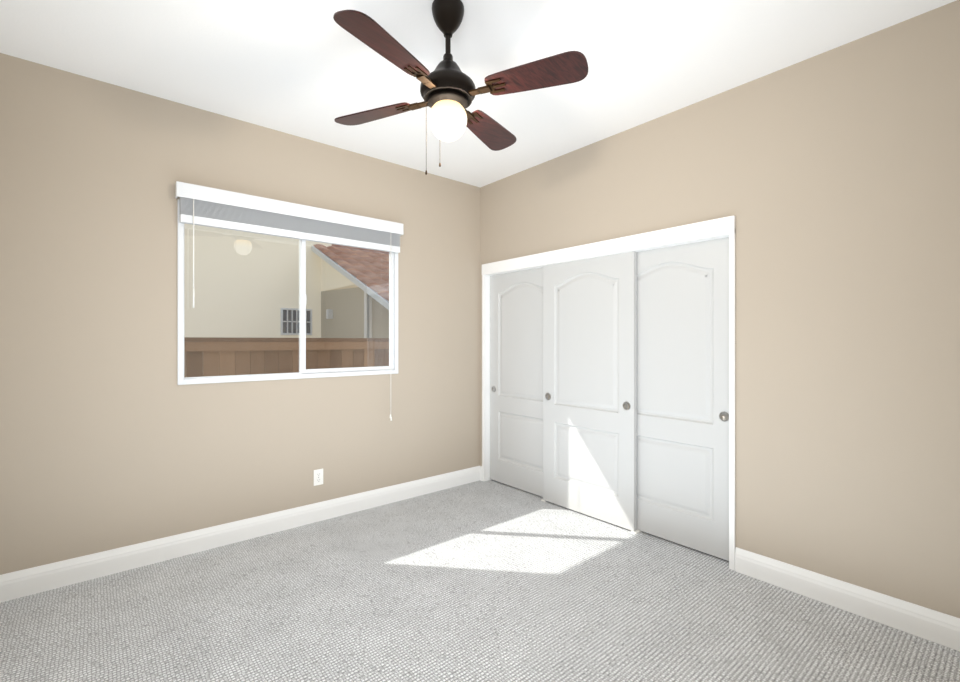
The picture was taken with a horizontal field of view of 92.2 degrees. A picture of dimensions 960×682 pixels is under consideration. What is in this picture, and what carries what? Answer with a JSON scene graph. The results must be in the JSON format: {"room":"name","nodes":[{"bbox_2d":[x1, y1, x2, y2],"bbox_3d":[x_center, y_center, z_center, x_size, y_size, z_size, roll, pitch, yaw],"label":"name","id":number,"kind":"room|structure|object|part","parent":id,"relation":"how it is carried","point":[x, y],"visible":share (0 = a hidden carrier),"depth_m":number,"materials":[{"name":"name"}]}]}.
{"room":"empty bedroom","nodes":[
{"label":"empty bedroom","id":0,"kind":"room"},
{"bbox_2d":[0,53,480,601],"bbox_3d":[-1.296,-0.070,3.276,3.650,2.740,0.092,0,0,-40],"label":"wall","id":1,"kind":"structure","parent":0,"point":[114,433],"depth_m":2.74,"materials":[{"name":"beige paint"}]},
{"bbox_2d":[175,181,402,420],"bbox_3d":[-1.250,-0.157,3.280,1.541,1.577,0.140,0,0,-40],"label":"window","id":2,"kind":"structure","parent":1,"relation":"in","point":[208,207],"depth_m":3.19,"materials":[{"name":"white plastic"}]},
{"bbox_3d":[-1.278,-0.295,3.291,1.422,1.056,0.027,0,0,-40],"label":"glass","id":3,"kind":"part","parent":2,"relation":"part of","materials":[{"name":"clear glass"}]},
{"bbox_3d":[-1.226,-0.736,3.252,1.497,0.047,0.039,0,0,-40],"label":"blind rail","id":4,"kind":"part","parent":2,"relation":"part of","materials":[{"name":"white plastic"}]},
{"bbox_2d":[314,469,322,485],"bbox_3d":[-1.167,0.985,3.341,0.070,0.114,0.007,0,0,-40],"label":"electrical outlet plate","id":5,"kind":"object","parent":1,"relation":"attached to","point":[318,476],"visible":1,"depth_m":3.34,"materials":[{"name":"white plastic"}]},
{"bbox_2d":[0,0,955,186],"bbox_3d":[-0.083,-1.500,1.841,3.650,0.120,4.000,0,0,-40],"label":"ceiling","id":6,"kind":"structure","parent":0,"point":[310,69],"depth_m":2.32,"materials":[{"name":"white paint"}]},
{"bbox_2d":[333,0,587,174],"bbox_3d":[-0.140,-1.076,1.998,0.948,0.725,0.859,0,0,-18],"label":"fan","id":7,"kind":"object","parent":6,"relation":"hanging from","point":[449,91],"visible":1,"depth_m":1.91,"materials":[{"name":"black wood"}]},
{"bbox_3d":[-0.494,-1.056,2.151,0.262,0.040,0.400,0,0,-40],"label":"blade","id":8,"kind":"part","parent":7,"relation":"part of","materials":[{"name":"brown wood"}]},
{"bbox_3d":[-0.332,-1.056,1.653,0.408,0.040,0.231,0,0,-40],"label":"blade","id":9,"kind":"part","parent":7,"relation":"part of","materials":[{"name":"brown wood"}]},
{"bbox_3d":[-0.138,-0.939,1.991,0.166,0.150,0.166,0,0,-40],"label":"light globe","id":10,"kind":"part","parent":7,"relation":"part of","materials":[{"name":"white glass"}]},
{"bbox_3d":[0.045,-1.056,2.336,0.406,0.040,0.242,0,0,-40],"label":"blade","id":11,"kind":"part","parent":7,"relation":"part of","materials":[{"name":"brown wood"}]},
{"bbox_3d":[0.224,-1.056,1.844,0.272,0.040,0.396,0,0,-40],"label":"blade","id":12,"kind":"part","parent":7,"relation":"part of","materials":[{"name":"brown wood"}]},
{"bbox_2d":[0,480,959,681],"bbox_3d":[-0.083,1.360,1.841,3.650,0.120,4.000,0,0,-40],"label":"floor","id":13,"kind":"structure","parent":0,"point":[487,581],"depth_m":2.19,"materials":[{"name":"grey carpet"}]},
{"bbox_2d":[480,0,959,650],"bbox_3d":[1.528,-0.070,3.137,0.817,2.740,3.900,0,0,-40],"label":"wall","id":14,"kind":"structure","parent":0,"point":[830,180],"depth_m":2.28,"materials":[{"name":"beige paint"}]},
{"bbox_2d":[485,235,728,480],"bbox_3d":[0.785,0.331,3.501,0.117,1.939,2.154,0,0,-40],"label":"door frame","id":15,"kind":"structure","parent":14,"relation":"attached to","point":[487,377],"depth_m":4.29,"materials":[{"name":"white paint"}]},
{"bbox_2d":[482,215,734,570],"bbox_3d":[0.771,0.295,3.488,0.120,2.010,2.201,0,0,-40],"label":"closet","id":16,"kind":"object","parent":14,"relation":"attached to","point":[609,388],"depth_m":3.17,"materials":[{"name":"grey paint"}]},
{"bbox_3d":[0.125,0.445,4.276,0.004,0.059,0.059,0,0,-40],"label":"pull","id":17,"kind":"part","parent":16,"relation":"part of","materials":[{"name":"grey metal"}]},
{"bbox_3d":[0.545,0.445,3.708,0.004,0.059,0.059,0,0,-40],"label":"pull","id":18,"kind":"part","parent":16,"relation":"part of","materials":[{"name":"grey metal"}]},
{"bbox_3d":[1.004,0.445,3.166,0.004,0.059,0.059,0,0,-40],"label":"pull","id":19,"kind":"part","parent":16,"relation":"part of","materials":[{"name":"grey metal"}]},
{"bbox_3d":[1.439,0.445,2.722,0.004,0.059,0.059,0,0,-40],"label":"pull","id":20,"kind":"part","parent":16,"relation":"part of","materials":[{"name":"grey metal"}]},
{"label":"outside","id":21,"kind":"structure","parent":0,"visible":0},
{"bbox_3d":[-9.706,1.650,15.823,50.000,0.100,29.920,0,0,-40],"label":"yard","id":22,"kind":"structure","parent":21,"visible":0},
{"bbox_2d":[184,223,331,337],"bbox_3d":[-9.395,-1.800,8.832,11.450,6.800,5.000,0,0,-40],"label":"house","id":23,"kind":"structure","parent":22,"relation":"on","point":[268,241],"depth_m":9.42,"materials":[{"name":"beige paint"}]},
{"bbox_2d":[280,308,311,334],"bbox_3d":[-4.003,-0.420,10.089,0.670,0.580,0.040,0,0,-40],"label":"grille","id":24,"kind":"object","parent":23,"relation":"attached to","point":[292,321],"depth_m":10.02,"materials":[{"name":"white metal"}]},
{"bbox_2d":[184,292,388,376],"bbox_3d":[-4.020,0.300,6.734,15.048,2.600,5.145,0,0,-40],"label":"fence","id":25,"kind":"object","parent":22,"relation":"on","point":[274,350],"depth_m":5.00,"materials":[{"name":"brown wood"}]},
{"bbox_2d":[321,285,388,337],"bbox_3d":[0.122,0.240,12.095,7.800,2.720,2.299,0,0,-40],"label":"house","id":26,"kind":"structure","parent":22,"relation":"on","point":[356,310],"depth_m":9.31,"materials":[{"name":"beige paint"}]},
{"bbox_2d":[326,309,332,318],"bbox_3d":[-3.244,-0.580,9.958,0.099,0.200,0.120,0,0,-40],"label":"lantern","id":27,"kind":"object","parent":26,"relation":"attached to","point":[330,314],"depth_m":9.91,"materials":[{"name":"white"}]},
{"bbox_2d":[321,258,356,290],"bbox_3d":[-2.780,-1.530,9.642,0.200,0.993,2.299,0,0,-40],"label":"gable","id":28,"kind":"object","parent":26,"relation":"on","point":[332,283],"depth_m":10.00,"materials":[{"name":"beige paint"}]},
{"bbox_2d":[311,246,388,309],"bbox_3d":[-0.193,-1.695,12.301,8.015,2.593,5.580,0,0,-40],"label":"fascia","id":29,"kind":"object","parent":26,"relation":"attached to","point":[365,287],"depth_m":8.68,"materials":[{"name":"white wood"}]},
{"bbox_2d":[314,244,388,300],"bbox_3d":[-0.218,-1.829,12.358,7.980,2.404,5.460,0,0,-40],"label":"roof","id":30,"kind":"object","parent":26,"relation":"on","point":[363,273],"depth_m":9.77,"materials":[{"name":"ceramic"}]}
]}

